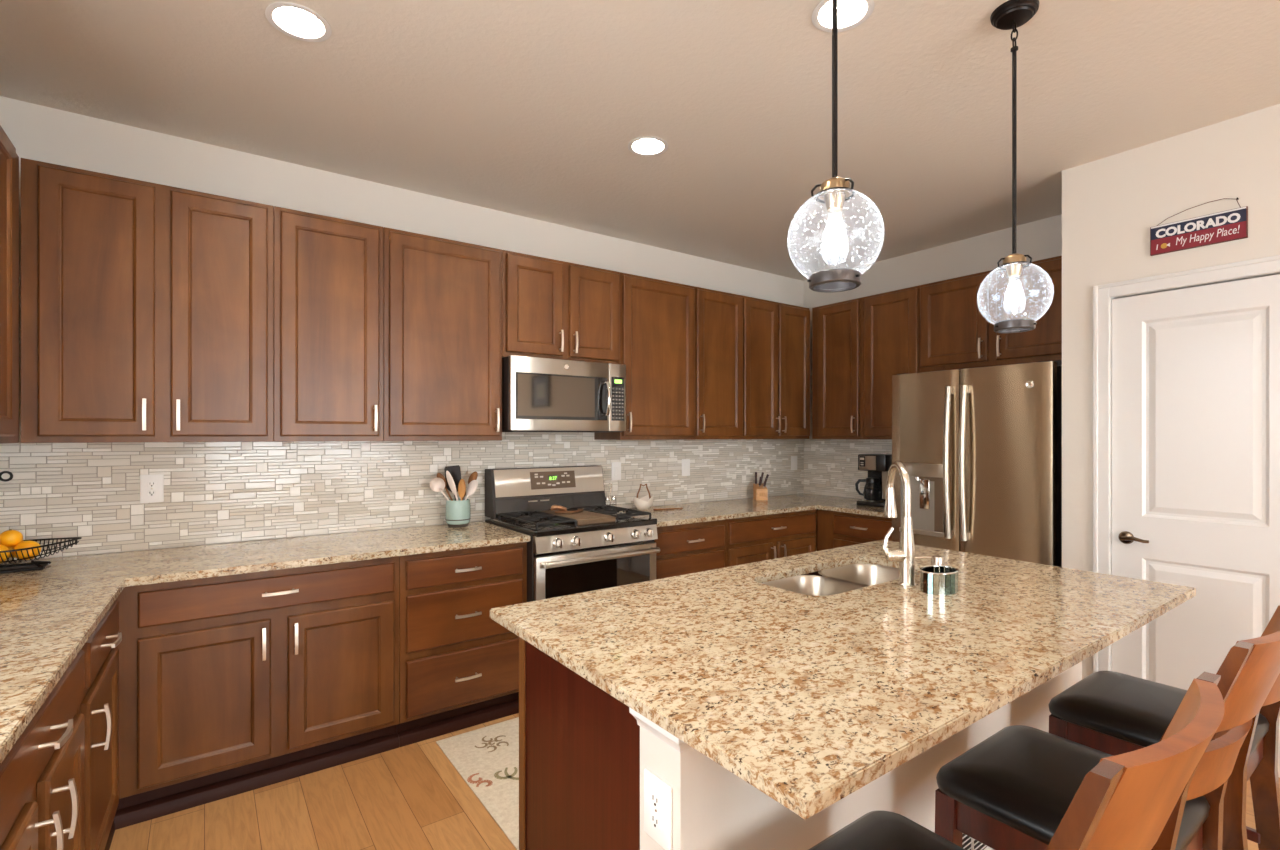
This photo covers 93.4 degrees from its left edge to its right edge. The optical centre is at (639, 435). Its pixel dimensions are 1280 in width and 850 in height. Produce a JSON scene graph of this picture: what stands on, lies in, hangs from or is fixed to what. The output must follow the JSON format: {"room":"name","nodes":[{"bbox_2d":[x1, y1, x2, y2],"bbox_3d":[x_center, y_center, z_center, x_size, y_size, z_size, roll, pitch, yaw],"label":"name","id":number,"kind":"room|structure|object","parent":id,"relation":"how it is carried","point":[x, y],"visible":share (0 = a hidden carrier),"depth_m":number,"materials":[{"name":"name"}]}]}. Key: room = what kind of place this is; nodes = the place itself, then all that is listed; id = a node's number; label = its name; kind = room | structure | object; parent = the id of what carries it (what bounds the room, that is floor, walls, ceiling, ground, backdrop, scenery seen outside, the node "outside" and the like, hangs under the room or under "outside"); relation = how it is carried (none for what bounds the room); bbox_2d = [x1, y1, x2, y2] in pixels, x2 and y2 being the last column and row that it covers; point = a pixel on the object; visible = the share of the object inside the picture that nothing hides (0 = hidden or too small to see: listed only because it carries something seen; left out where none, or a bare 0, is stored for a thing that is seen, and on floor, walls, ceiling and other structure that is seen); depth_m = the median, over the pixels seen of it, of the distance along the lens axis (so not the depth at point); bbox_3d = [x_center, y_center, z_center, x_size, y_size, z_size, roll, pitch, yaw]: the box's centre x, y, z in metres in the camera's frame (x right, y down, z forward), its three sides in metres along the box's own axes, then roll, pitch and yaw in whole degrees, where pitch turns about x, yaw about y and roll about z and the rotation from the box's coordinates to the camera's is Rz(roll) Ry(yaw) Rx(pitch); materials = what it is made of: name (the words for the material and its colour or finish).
{"room":"kitchen","nodes":[
{"label":"kitchen","id":0,"kind":"room"},
{"bbox_2d":[0,96,802,561],"bbox_3d":[-0.692,0.025,3.892,5.435,2.810,0.100,0,0,-36],"label":"wall","id":1,"kind":"structure","parent":0,"point":[37,132],"depth_m":3.16,"materials":[{"name":"beige paint"}]},
{"bbox_2d":[21,158,273,442],"bbox_3d":[-2.066,-0.507,2.601,0.813,1.070,0.378,0,0,-36],"label":"upper cabinet","id":2,"kind":"object","parent":1,"relation":"attached to","point":[147,308],"visible":1,"depth_m":2.45,"materials":[{"name":"brown wood"}]},
{"bbox_2d":[140,474,163,502],"bbox_3d":[-2.206,0.240,2.725,0.084,0.127,0.010,0,0,-36],"label":"wall outlet","id":3,"kind":"object","parent":1,"relation":"attached to","point":[151,486],"visible":1,"depth_m":2.72,"materials":[{"name":"white plastic"}]},
{"bbox_2d":[147,481,156,486],"bbox_3d":[-2.204,0.220,2.722,0.033,0.027,0.003,0,0,-36],"label":"socket","id":4,"kind":"object","parent":3,"relation":"attached to","point":[149,483],"depth_m":2.72,"materials":[{"name":"white plastic"}]},
{"bbox_2d":[147,490,156,495],"bbox_3d":[-2.204,0.261,2.722,0.033,0.027,0.003,0,0,-36],"label":"socket","id":5,"kind":"object","parent":3,"relation":"attached to","point":[149,492],"depth_m":2.72,"materials":[{"name":"white plastic"}]},
{"bbox_2d":[274,206,383,441],"bbox_3d":[-1.545,-0.507,2.977,0.469,1.070,0.378,0,0,-36],"label":"upper cabinet","id":6,"kind":"object","parent":1,"relation":"attached to","point":[329,271],"visible":0.93,"depth_m":2.85,"materials":[{"name":"brown wood"}]},
{"bbox_2d":[0,426,803,560],"bbox_3d":[-0.661,0.237,3.849,5.235,0.554,0.003,0,0,-36],"label":"backsplash","id":7,"kind":"structure","parent":1,"relation":"attached to","point":[215,492],"depth_m":3.06,"materials":[{"name":"beige tile"}]},
{"bbox_2d":[384,227,501,440],"bbox_3d":[-1.100,-0.507,3.298,0.624,1.070,0.378,0,0,-36],"label":"upper cabinet","id":8,"kind":"object","parent":1,"relation":"attached to","point":[443,297],"visible":0.97,"depth_m":3.17,"materials":[{"name":"brown wood"}]},
{"bbox_2d":[502,250,619,363],"bbox_3d":[-0.524,-0.742,3.715,0.794,0.600,0.378,0,0,-36],"label":"upper cabinet","id":9,"kind":"object","parent":1,"relation":"attached to","point":[552,309],"visible":0.94,"depth_m":3.56,"materials":[{"name":"brown wood"}]},
{"bbox_2d":[502,355,625,431],"bbox_3d":[-0.497,-0.231,3.673,0.770,0.421,0.467,0,0,-36],"label":"microwave","id":10,"kind":"object","parent":9,"relation":"attached to","point":[539,394],"visible":0.95,"depth_m":3.49,"materials":[{"name":"silver metal"}]},
{"bbox_2d":[611,462,620,479],"bbox_3d":[-0.164,0.248,4.198,0.080,0.125,0.012,0,0,-36],"label":"light switch","id":11,"kind":"object","parent":1,"relation":"attached to","point":[615,466],"visible":1,"depth_m":4.19,"materials":[{"name":"white plastic"}]},
{"bbox_2d":[594,272,693,439],"bbox_3d":[0.052,-0.507,4.130,0.622,1.070,0.378,0,0,-36],"label":"upper cabinet","id":12,"kind":"object","parent":1,"relation":"attached to","point":[657,316],"visible":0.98,"depth_m":4.00,"materials":[{"name":"brown wood"}]},
{"bbox_2d":[682,459,689,475],"bbox_3d":[0.349,0.243,4.569,0.080,0.128,0.012,0,0,-36],"label":"light switch","id":13,"kind":"object","parent":1,"relation":"attached to","point":[685,462],"visible":1,"depth_m":4.56,"materials":[{"name":"white plastic"}]},
{"bbox_2d":[694,286,742,439],"bbox_3d":[0.495,-0.507,4.450,0.467,1.070,0.378,0,0,-36],"label":"upper cabinet","id":14,"kind":"object","parent":1,"relation":"attached to","point":[718,315],"visible":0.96,"depth_m":4.33,"materials":[{"name":"brown wood"}]},
{"bbox_2d":[742,296,809,438],"bbox_3d":[1.000,-0.507,4.815,0.775,1.070,0.378,0,0,-36],"label":"upper cabinet","id":15,"kind":"object","parent":1,"relation":"attached to","point":[776,335],"visible":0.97,"depth_m":4.67,"materials":[{"name":"brown wood"}]},
{"bbox_2d":[791,456,796,469],"bbox_3d":[1.356,0.242,5.296,0.080,0.125,0.012,0,0,-36],"label":"light switch","id":16,"kind":"object","parent":1,"relation":"attached to","point":[793,458],"visible":1,"depth_m":5.29,"materials":[{"name":"white plastic"}]},
{"bbox_2d":[0,0,1279,280],"bbox_3d":[1.594,-1.380,0.726,5.435,0.001,7.910,0,0,-36],"label":"ceiling","id":17,"kind":"structure","parent":0,"point":[533,109],"depth_m":2.45,"materials":[{"name":"beige paint"}]},
{"bbox_2d":[265,2,331,41],"bbox_3d":[-1.138,-1.416,2.013,0.194,0.084,0.194,0,0,-36],"label":"recessed light","id":18,"kind":"object","parent":17,"relation":"in","point":[296,21],"visible":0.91,"depth_m":2.05,"materials":[{"name":"white paint"}]},
{"bbox_2d":[628,136,667,155],"bbox_3d":[0.038,-1.416,2.875,0.194,0.084,0.194,0,0,-36],"label":"recessed light","id":19,"kind":"object","parent":17,"relation":"in","point":[646,145],"visible":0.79,"depth_m":2.92,"materials":[{"name":"white paint"}]},
{"bbox_2d":[787,0,883,292],"bbox_3d":[0.448,-0.861,1.387,0.212,1.038,0.212,0,0,-36],"label":"pendant light","id":20,"kind":"object","parent":17,"relation":"hanging from","point":[834,191],"visible":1,"depth_m":1.38,"materials":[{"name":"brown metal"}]},
{"bbox_2d":[824,191,845,212],"bbox_3d":[0.448,-0.535,1.387,0.048,0.034,0.048,0,0,-36],"label":"socket","id":21,"kind":"object","parent":20,"relation":"attached to","point":[834,201],"depth_m":1.37,"materials":[{"name":"gold metal"}]},
{"bbox_2d":[812,0,873,31],"bbox_3d":[0.659,-1.416,1.962,0.194,0.084,0.194,0,0,-36],"label":"recessed light","id":22,"kind":"object","parent":17,"relation":"in","point":[851,13],"visible":0.94,"depth_m":2.01,"materials":[{"name":"white paint"}]},
{"bbox_2d":[979,0,1053,332],"bbox_3d":[1.217,-0.861,1.961,0.212,1.038,0.212,0,0,-36],"label":"pendant light","id":23,"kind":"object","parent":17,"relation":"hanging from","point":[1012,14],"visible":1,"depth_m":1.96,"materials":[{"name":"brown metal"}]},
{"bbox_2d":[1006,264,1022,277],"bbox_3d":[1.217,-0.535,1.961,0.048,0.034,0.048,0,0,-36],"label":"socket","id":24,"kind":"object","parent":23,"relation":"attached to","point":[1013,270],"depth_m":1.95,"materials":[{"name":"gold metal"}]},
{"bbox_2d":[109,713,1279,849],"bbox_3d":[1.594,1.470,0.726,5.435,0.080,7.910,0,0,-36],"label":"floor","id":25,"kind":"structure","parent":0,"point":[408,797],"depth_m":2.27,"materials":[{"name":"brown wood"}]},
{"bbox_2d":[0,650,84,849],"bbox_3d":[-1.492,0.988,1.155,0.602,0.884,0.863,0,0,-34],"label":"base cabinet","id":26,"kind":"object","parent":25,"relation":"on","point":[42,776],"visible":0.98,"depth_m":1.31,"materials":[{"name":"brown wood"}]},
{"bbox_2d":[77,600,121,849],"bbox_3d":[-1.917,0.988,1.781,0.602,0.884,0.647,0,0,-34],"label":"base cabinet","id":27,"kind":"object","parent":25,"relation":"on","point":[99,705],"visible":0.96,"depth_m":1.87,"materials":[{"name":"brown wood"}]},
{"bbox_2d":[114,556,398,829],"bbox_3d":[-1.668,0.988,2.699,0.990,0.884,0.682,0,0,-36],"label":"base cabinet","id":28,"kind":"object","parent":25,"relation":"on","point":[230,685],"visible":0.94,"depth_m":2.42,"materials":[{"name":"brown wood"}]},
{"bbox_2d":[0,521,529,763],"bbox_3d":[-1.130,0.530,1.962,2.252,0.030,2.504,0,0,-36],"label":"countertop","id":29,"kind":"structure","parent":28,"relation":"on","point":[47,615],"depth_m":2.22,"materials":[{"name":"stone"}]},
{"bbox_2d":[0,471,81,573],"bbox_3d":[-2.425,0.320,2.282,0.342,0.389,0.340,0,0,9],"label":"fruit basket","id":30,"kind":"object","parent":29,"relation":"on","point":[34,565],"visible":0.88,"depth_m":2.32,"materials":[{"name":"black metal"}]},
{"bbox_2d":[0,544,9,563],"bbox_3d":[-2.405,0.442,2.245,0.082,0.081,0.082,0,0,-36],"label":"orange","id":31,"kind":"object","parent":30,"relation":"in","point":[2,547],"visible":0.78,"depth_m":2.25,"materials":[{"name":"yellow food"}]},
{"bbox_2d":[7,540,22,557],"bbox_3d":[-2.429,0.436,2.339,0.076,0.075,0.076,0,0,-36],"label":"orange","id":32,"kind":"object","parent":30,"relation":"in","point":[9,548],"visible":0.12,"depth_m":2.31,"materials":[{"name":"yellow food"}]},
{"bbox_2d":[0,529,22,546],"bbox_3d":[-2.401,0.392,2.300,0.068,0.067,0.068,0,0,-36],"label":"orange","id":33,"kind":"object","parent":32,"relation":"on","point":[10,538],"visible":0.98,"depth_m":2.28,"materials":[{"name":"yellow food"}]},
{"bbox_2d":[13,540,40,559],"bbox_3d":[-2.353,0.440,2.316,0.078,0.077,0.078,0,0,-36],"label":"orange","id":34,"kind":"object","parent":30,"relation":"in","point":[25,544],"visible":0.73,"depth_m":2.29,"materials":[{"name":"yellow food"}]},
{"bbox_2d":[445,498,470,527],"bbox_3d":[-1.031,0.439,3.418,0.138,0.152,0.138,0,0,-36],"label":"utensil crock","id":35,"kind":"object","parent":29,"relation":"on","point":[457,513],"visible":0.98,"depth_m":3.36,"materials":[{"name":"teal ceramic"}]},
{"bbox_2d":[429,478,449,500],"bbox_3d":[-1.080,0.361,3.378,0.190,0.254,0.053,0,0,-25],"label":"ladle","id":36,"kind":"object","parent":35,"relation":"in","point":[436,484],"visible":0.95,"depth_m":3.37,"materials":[{"name":"beige plastic"}]},
{"bbox_2d":[437,473,452,500],"bbox_3d":[-1.077,0.348,3.419,0.143,0.278,0.024,0,0,-24],"label":"wooden spoon","id":37,"kind":"object","parent":35,"relation":"in","point":[439,475],"visible":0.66,"depth_m":3.40,"materials":[{"name":"brown wood"}]},
{"bbox_2d":[444,465,460,500],"bbox_3d":[-1.063,0.327,3.429,0.101,0.317,0.015,0,0,1],"label":"spatula","id":38,"kind":"object","parent":35,"relation":"in","point":[455,471],"visible":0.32,"depth_m":3.43,"materials":[{"name":"black plastic"}]},
{"bbox_2d":[446,471,458,500],"bbox_3d":[-1.031,0.341,3.382,0.111,0.292,0.022,0,0,-29],"label":"spatula","id":39,"kind":"object","parent":35,"relation":"in","point":[450,480],"visible":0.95,"depth_m":3.37,"materials":[{"name":"beige plastic"}]},
{"bbox_2d":[458,479,465,500],"bbox_3d":[-1.003,0.364,3.394,0.040,0.242,0.022,0,0,-24],"label":"wooden spoon","id":40,"kind":"object","parent":35,"relation":"in","point":[461,486],"visible":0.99,"depth_m":3.39,"materials":[{"name":"brown wood"}]},
{"bbox_2d":[462,471,477,499],"bbox_3d":[-1.013,0.348,3.470,0.160,0.278,0.034,0,0,-36],"label":"wooden spoon","id":41,"kind":"object","parent":35,"relation":"in","point":[474,475],"visible":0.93,"depth_m":3.50,"materials":[{"name":"brown wood"}]},
{"bbox_2d":[465,480,477,499],"bbox_3d":[-0.998,0.372,3.437,0.146,0.232,0.042,0,0,-36],"label":"slotted spoon","id":42,"kind":"object","parent":35,"relation":"in","point":[472,486],"visible":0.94,"depth_m":3.46,"materials":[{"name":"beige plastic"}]},
{"bbox_2d":[397,542,526,746],"bbox_3d":[-1.008,0.988,3.176,0.634,0.884,0.682,0,0,-36],"label":"base cabinet","id":43,"kind":"object","parent":25,"relation":"on","point":[459,667],"visible":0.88,"depth_m":2.90,"materials":[{"name":"brown wood"}]},
{"bbox_2d":[436,717,518,849],"bbox_3d":[-0.067,1.426,2.845,1.478,0.007,0.972,0,0,-36],"label":"rug","id":44,"kind":"object","parent":25,"relation":"on","point":[486,758],"visible":0.21,"depth_m":2.60,"materials":[{"name":"fabric"}]},
{"bbox_2d":[485,465,659,601],"bbox_3d":[-0.394,0.806,3.546,0.784,1.208,0.770,0,0,-36],"label":"gas range","id":45,"kind":"object","parent":25,"relation":"on","point":[597,547],"visible":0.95,"depth_m":3.40,"materials":[{"name":"silver metal"}]},
{"bbox_2d":[550,505,582,513],"bbox_3d":[-0.424,0.430,3.554,0.211,0.051,0.090,0,0,-36],"label":"spoon rest","id":46,"kind":"object","parent":45,"relation":"on","point":[560,509],"visible":1,"depth_m":3.52,"materials":[{"name":"brown wood"}]},
{"bbox_2d":[567,508,577,510],"bbox_3d":[-0.402,0.438,3.571,0.078,0.021,0.047,0,0,-36],"label":"spoon bowl","id":47,"kind":"object","parent":46,"relation":"on","point":[569,509],"depth_m":3.55,"materials":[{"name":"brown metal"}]},
{"bbox_2d":[490,510,656,536],"bbox_3d":[-0.389,0.502,3.538,0.784,0.032,0.608,0,0,-36],"label":"cooktop","id":48,"kind":"object","parent":45,"relation":"in","point":[631,523],"depth_m":3.31,"materials":[{"name":"black metal"}]},
{"bbox_2d":[654,520,725,578],"bbox_3d":[0.146,0.988,4.010,0.626,0.884,0.682,0,0,-36],"label":"base cabinet","id":49,"kind":"object","parent":25,"relation":"on","point":[690,548],"visible":0.27,"depth_m":3.77,"materials":[{"name":"brown wood"}]},
{"bbox_2d":[726,509,815,566],"bbox_3d":[0.778,0.988,4.466,0.928,0.884,0.682,0,0,-36],"label":"base cabinet","id":50,"kind":"object","parent":25,"relation":"on","point":[773,536],"visible":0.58,"depth_m":4.18,"materials":[{"name":"brown wood"}]},
{"bbox_2d":[619,493,884,526],"bbox_3d":[0.961,0.530,4.206,2.175,0.030,1.314,0,0,-36],"label":"countertop","id":51,"kind":"structure","parent":50,"relation":"on","point":[697,512],"depth_m":4.31,"materials":[{"name":"stone"}]},
{"bbox_2d":[605,483,616,509],"bbox_3d":[-0.201,0.418,4.061,0.104,0.194,0.056,0,0,-36],"label":"stand","id":52,"kind":"object","parent":51,"relation":"on","point":[606,497],"visible":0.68,"depth_m":4.06,"materials":[{"name":"silver metal"}]},
{"bbox_2d":[634,484,652,509],"bbox_3d":[0.025,0.425,4.193,0.156,0.180,0.100,0,0,-36],"label":"basket","id":53,"kind":"object","parent":51,"relation":"on","point":[644,503],"visible":1,"depth_m":4.16,"materials":[{"name":"beige ceramic"}]},
{"bbox_2d":[634,494,652,509],"bbox_3d":[0.025,0.463,4.193,0.156,0.104,0.100,0,0,-36],"label":"bowl","id":54,"kind":"object","parent":53,"relation":"on","point":[644,503],"depth_m":4.16,"materials":[{"name":"beige ceramic"}]},
{"bbox_2d":[653,508,682,509],"bbox_3d":[0.197,0.509,4.185,0.225,0.012,0.012,0,0,-24],"label":"wooden stick","id":55,"kind":"object","parent":51,"relation":"on","point":[662,508],"visible":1,"depth_m":4.18,"materials":[{"name":"brown wood"}]},
{"bbox_2d":[753,483,767,499],"bbox_3d":[0.967,0.453,4.846,0.090,0.125,0.106,0,0,-4],"label":"knife block","id":56,"kind":"object","parent":51,"relation":"on","point":[759,493],"visible":0.96,"depth_m":4.80,"materials":[{"name":"brown wood"}]},
{"bbox_2d":[855,454,891,506],"bbox_3d":[1.750,0.328,4.490,0.240,0.375,0.244,0,0,-44],"label":"coffee maker","id":57,"kind":"object","parent":51,"relation":"on","point":[877,466],"visible":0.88,"depth_m":4.42,"materials":[{"name":"black plastic"}]},
{"bbox_2d":[519,571,1081,849],"bbox_3d":[0.667,0.988,1.984,2.016,0.884,0.751,0,0,-36],"label":"kitchen island","id":58,"kind":"object","parent":25,"relation":"on","point":[584,753],"visible":0.2,"depth_m":1.41,"materials":[{"name":"brown wood"}]},
{"bbox_2d":[644,769,671,849],"bbox_3d":[0.033,0.730,1.175,0.010,0.125,0.085,0,0,-36],"label":"wall outlet","id":59,"kind":"object","parent":58,"relation":"attached to","point":[657,794],"visible":1,"depth_m":1.17,"materials":[{"name":"white plastic"}]},
{"bbox_2d":[650,790,660,809],"bbox_3d":[0.031,0.710,1.173,0.003,0.027,0.033,0,0,-36],"label":"socket","id":60,"kind":"object","parent":59,"relation":"attached to","point":[655,795],"depth_m":1.17,"materials":[{"name":"white plastic"}]},
{"bbox_2d":[650,811,660,831],"bbox_3d":[0.031,0.750,1.173,0.003,0.027,0.033,0,0,-36],"label":"socket","id":61,"kind":"object","parent":59,"relation":"attached to","point":[655,816],"depth_m":1.17,"materials":[{"name":"white plastic"}]},
{"bbox_2d":[490,540,1195,819],"bbox_3d":[0.718,0.530,1.918,2.034,0.030,1.164,0,0,-36],"label":"island countertop","id":62,"kind":"structure","parent":58,"relation":"on","point":[809,701],"depth_m":1.44,"materials":[{"name":"stone"}]},
{"bbox_2d":[762,564,919,595],"bbox_3d":[0.764,0.642,2.251,0.753,0.192,0.353,0,0,-36],"label":"sink","id":63,"kind":"object","parent":62,"relation":"in","point":[838,580],"visible":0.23,"depth_m":2.34,"materials":[{"name":"silver metal"}]},
{"bbox_2d":[882,461,915,586],"bbox_3d":[0.928,0.303,2.156,0.108,0.423,0.232,0,0,24],"label":"kitchen faucet","id":64,"kind":"object","parent":62,"relation":"on","point":[905,555],"visible":1,"depth_m":2.07,"materials":[{"name":"silver metal"}]},
{"bbox_2d":[915,555,943,572],"bbox_3d":[1.069,0.480,2.221,0.105,0.070,0.050,0,0,-3],"label":"soap dispenser","id":65,"kind":"object","parent":62,"relation":"on","point":[935,559],"visible":0.52,"depth_m":2.21,"materials":[{"name":"silver metal"}]},
{"bbox_2d":[919,565,958,594],"bbox_3d":[0.995,0.479,2.005,0.149,0.071,0.109,0,0,-36],"label":"sponge holder","id":66,"kind":"object","parent":62,"relation":"on","point":[933,582],"visible":1,"depth_m":1.96,"materials":[{"name":"silver metal"}]},
{"bbox_2d":[962,833,991,849],"bbox_3d":[1.018,1.162,1.802,0.320,0.200,0.007,0,0,-36],"label":"vent grille","id":67,"kind":"object","parent":58,"relation":"attached to","point":[968,843],"visible":0.03,"depth_m":1.77,"materials":[{"name":"white plastic"}]},
{"bbox_2d":[817,509,891,550],"bbox_3d":[1.747,0.988,4.397,0.682,0.884,0.682,0,0,-36],"label":"base cabinet","id":68,"kind":"object","parent":25,"relation":"on","point":[835,529],"visible":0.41,"depth_m":4.28,"materials":[{"name":"brown wood"}]},
{"bbox_2d":[892,361,1061,566],"bbox_3d":[2.145,0.509,3.687,0.834,1.802,0.900,0,0,-36],"label":"refrigerator","id":69,"kind":"object","parent":25,"relation":"on","point":[980,449],"visible":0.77,"depth_m":3.39,"materials":[{"name":"silver metal"}]},
{"bbox_2d":[808,672,1223,849],"bbox_3d":[0.514,0.890,0.953,0.454,1.080,0.581,0,0,-36],"label":"bar stool","id":70,"kind":"object","parent":25,"relation":"on","point":[1126,801],"visible":1,"depth_m":0.69,"materials":[{"name":"brown wood"}]},
{"bbox_2d":[808,810,964,849],"bbox_3d":[0.468,0.808,1.018,0.448,0.064,0.422,0,0,-36],"label":"seat cushion","id":71,"kind":"object","parent":70,"relation":"on","point":[878,829],"depth_m":1.17,"materials":[{"name":"black leather"}]},
{"bbox_2d":[935,605,1279,849],"bbox_3d":[1.033,0.890,1.328,0.454,1.080,0.581,0,0,-36],"label":"bar stool","id":72,"kind":"object","parent":25,"relation":"on","point":[1012,790],"visible":0.82,"depth_m":1.32,"materials":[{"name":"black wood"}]},
{"bbox_2d":[936,725,1209,849],"bbox_3d":[0.987,0.808,1.392,0.448,0.064,0.422,0,0,-36],"label":"seat cushion","id":73,"kind":"object","parent":72,"relation":"on","point":[1024,780],"depth_m":1.37,"materials":[{"name":"black leather"}]},
{"bbox_2d":[1048,671,1279,849],"bbox_3d":[1.560,0.890,1.708,0.454,1.080,0.581,0,0,-36],"label":"bar stool","id":74,"kind":"object","parent":25,"relation":"on","point":[1110,712],"visible":0.59,"depth_m":1.71,"materials":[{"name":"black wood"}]},
{"bbox_2d":[1048,671,1268,756],"bbox_3d":[1.514,0.808,1.773,0.448,0.064,0.422,0,0,-36],"label":"seat cushion","id":75,"kind":"object","parent":74,"relation":"on","point":[1131,711],"depth_m":1.74,"materials":[{"name":"black leather"}]},
{"bbox_2d":[803,214,1061,550],"bbox_3d":[2.158,0.025,4.502,0.100,2.810,2.248,0,0,-36],"label":"wall","id":76,"kind":"structure","parent":0,"point":[1041,239],"depth_m":4.34,"materials":[{"name":"beige paint"}]},
{"bbox_2d":[812,297,862,438],"bbox_3d":[1.643,-0.507,4.806,0.375,1.070,0.466,0,0,-36],"label":"upper cabinet","id":77,"kind":"object","parent":76,"relation":"attached to","point":[837,328],"visible":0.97,"depth_m":4.71,"materials":[{"name":"brown wood"}]},
{"bbox_2d":[804,439,891,498],"bbox_3d":[1.931,0.272,4.727,0.003,0.484,1.604,0,0,-36],"label":"backsplash","id":78,"kind":"structure","parent":76,"relation":"attached to","point":[830,465],"depth_m":5.09,"materials":[{"name":"beige tile"}]},
{"bbox_2d":[863,285,921,438],"bbox_3d":[1.911,-0.507,4.434,0.375,1.070,0.446,0,0,-36],"label":"upper cabinet","id":79,"kind":"object","parent":76,"relation":"attached to","point":[891,320],"visible":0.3,"depth_m":4.38,"materials":[{"name":"brown wood"}]},
{"bbox_2d":[920,255,1061,371],"bbox_3d":[2.330,-0.740,3.854,0.375,0.604,0.982,0,0,-36],"label":"upper cabinet","id":80,"kind":"object","parent":76,"relation":"attached to","point":[954,334],"visible":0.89,"depth_m":3.80,"materials":[{"name":"brown wood"}]},
{"bbox_2d":[1062,104,1279,678],"bbox_3d":[4.127,0.025,1.169,0.810,2.810,5.462,0,0,-36],"label":"wall","id":81,"kind":"structure","parent":0,"point":[1110,205],"depth_m":2.91,"materials":[{"name":"beige paint"}]},
{"bbox_2d":[1093,255,1279,672],"bbox_3d":[2.554,0.341,2.733,0.129,2.178,0.802,0,0,-36],"label":"trim","id":82,"kind":"structure","parent":81,"relation":"attached to","point":[1103,295],"depth_m":2.98,"materials":[{"name":"white paint"}]},
{"bbox_2d":[1112,274,1279,776],"bbox_3d":[2.519,0.377,2.708,0.095,2.100,0.664,0,0,-36],"label":"door","id":83,"kind":"structure","parent":81,"relation":"in","point":[1196,370],"depth_m":2.73,"materials":[{"name":"white paint"}]},
{"bbox_2d":[1150,197,1247,255],"bbox_3d":[2.503,-0.942,2.711,0.016,0.190,0.327,0,0,-36],"label":"wall sign","id":84,"kind":"object","parent":81,"relation":"attached to","point":[1229,225],"visible":1,"depth_m":2.70,"materials":[{"name":"red"}]},
{"bbox_3d":[-0.568,0.025,-0.836,0.100,2.810,7.710,0,0,-36],"label":"wall","id":85,"kind":"structure","parent":0,"visible":0},
{"bbox_2d":[0,125,18,443],"bbox_3d":[-2.114,-0.507,1.734,0.396,1.070,1.086,0,0,-36],"label":"upper cabinet","id":86,"kind":"object","parent":85,"relation":"attached to","point":[9,159],"visible":1,"depth_m":2.08,"materials":[{"name":"brown wood"}]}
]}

